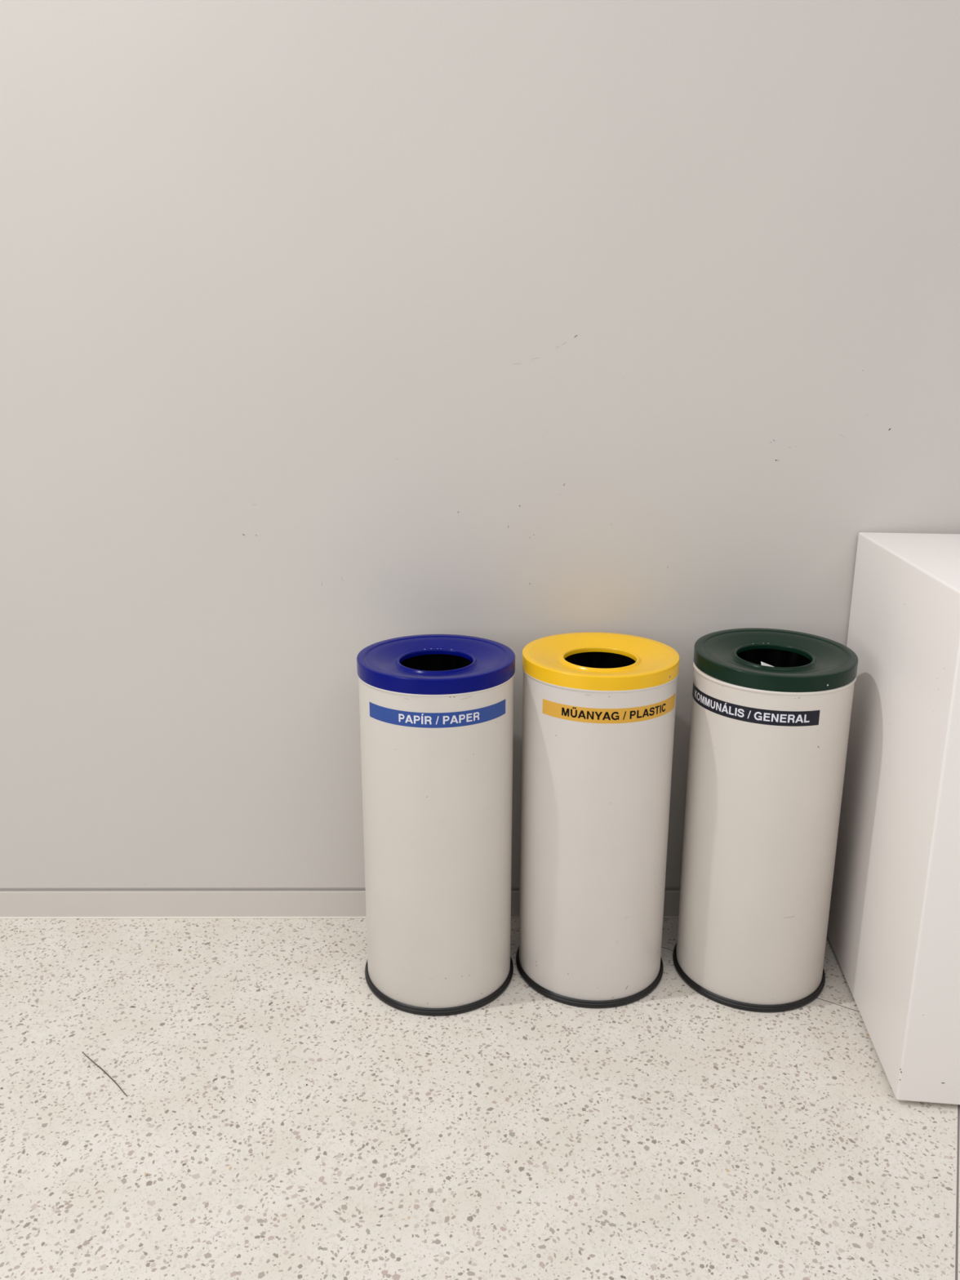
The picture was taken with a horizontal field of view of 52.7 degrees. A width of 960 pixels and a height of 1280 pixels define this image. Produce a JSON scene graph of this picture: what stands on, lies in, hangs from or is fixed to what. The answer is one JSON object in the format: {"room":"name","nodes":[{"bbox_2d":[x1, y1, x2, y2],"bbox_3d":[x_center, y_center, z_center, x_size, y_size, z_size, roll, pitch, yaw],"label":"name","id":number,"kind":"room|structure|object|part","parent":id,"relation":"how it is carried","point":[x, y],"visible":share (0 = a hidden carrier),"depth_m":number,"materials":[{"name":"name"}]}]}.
{"room":"public building hallway","nodes":[
{"label":"public building hallway","id":0,"kind":"room"},
{"bbox_2d":[0,0,959,890],"bbox_3d":[-0.012,-1.002,1.935,6.800,3.400,0.160,0,15,0],"label":"wall","id":1,"kind":"structure","parent":0,"point":[331,331],"depth_m":1.97,"materials":[{"name":"paint"}]},
{"bbox_2d":[0,915,678,918],"bbox_3d":[-0.016,0.657,2.307,6.800,0.003,0.014,0,15,0],"label":"trim","id":2,"kind":"structure","parent":1,"relation":"attached to","point":[664,917],"depth_m":2.30,"materials":[{"name":"white"}]},
{"bbox_2d":[0,889,679,916],"bbox_3d":[-0.016,0.624,2.299,6.800,0.065,0.010,0,15,0],"label":"baseboard","id":3,"kind":"structure","parent":1,"relation":"attached to","point":[106,903],"depth_m":2.29,"materials":[{"name":"paint"}]},
{"bbox_2d":[0,918,959,1279],"bbox_3d":[-0.002,1.293,0.107,6.800,0.060,4.621,0,15,0],"label":"floor","id":4,"kind":"structure","parent":0,"point":[278,1118],"depth_m":1.67,"materials":[{"name":"white stone"}]},
{"bbox_2d":[82,1051,127,1096],"bbox_3d":[-0.692,0.798,1.788,0.171,0.002,0.004,14,20,41],"label":"strand","id":5,"kind":"object","parent":4,"relation":"on","point":[82,1051],"visible":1,"depth_m":1.79,"materials":[{"name":"grey"}]},
{"bbox_2d":[356,634,515,1016],"bbox_3d":[-0.087,0.371,2.009,0.321,0.712,0.321,-14,21,-42],"label":"waste bin","id":6,"kind":"object","parent":4,"relation":"on","point":[437,710],"visible":1,"depth_m":1.89,"materials":[{"name":"white metal"}]},
{"bbox_3d":[-0.086,0.044,1.919,0.312,0.030,0.312,0,16,0],"label":"lid","id":7,"kind":"part","parent":6,"relation":"part of","materials":[{"name":"blue plastic"}]},
{"bbox_2d":[515,631,679,1008],"bbox_3d":[0.240,0.366,2.034,0.321,0.710,0.321,14,21,42],"label":"waste bin","id":8,"kind":"object","parent":4,"relation":"on","point":[598,708],"visible":1,"depth_m":1.91,"materials":[{"name":"white metal"}]},
{"bbox_3d":[0.241,0.040,1.944,0.312,0.030,0.312,0,16,0],"label":"lid","id":9,"kind":"part","parent":8,"relation":"part of","materials":[{"name":"yellow plastic"}]},
{"bbox_2d":[672,627,857,1012],"bbox_3d":[0.584,0.364,2.021,0.321,0.724,0.321,-14,21,-42],"label":"waste bin","id":10,"kind":"object","parent":4,"relation":"on","point":[768,744],"visible":1,"depth_m":1.91,"materials":[{"name":"white metal"}]},
{"bbox_2d":[760,661,773,666],"bbox_3d":[0.587,0.092,1.961,0.041,0.097,0.025,0,15,0],"label":"paper scrap","id":11,"kind":"object","parent":10,"relation":"in","point":[762,663],"visible":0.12,"depth_m":1.96,"materials":[{"name":"white paper"}]},
{"bbox_3d":[0.585,0.035,1.931,0.312,0.030,0.312,0,18,0],"label":"lid","id":12,"kind":"part","parent":10,"relation":"part of","materials":[{"name":"green plastic"}]},
{"bbox_2d":[826,532,959,1104],"bbox_3d":[1.291,0.313,1.834,1.051,0.924,0.620,2,15,6],"label":"cabinet","id":13,"kind":"object","parent":4,"relation":"on","point":[893,931],"depth_m":1.73,"materials":[{"name":"laminate"}]}
]}

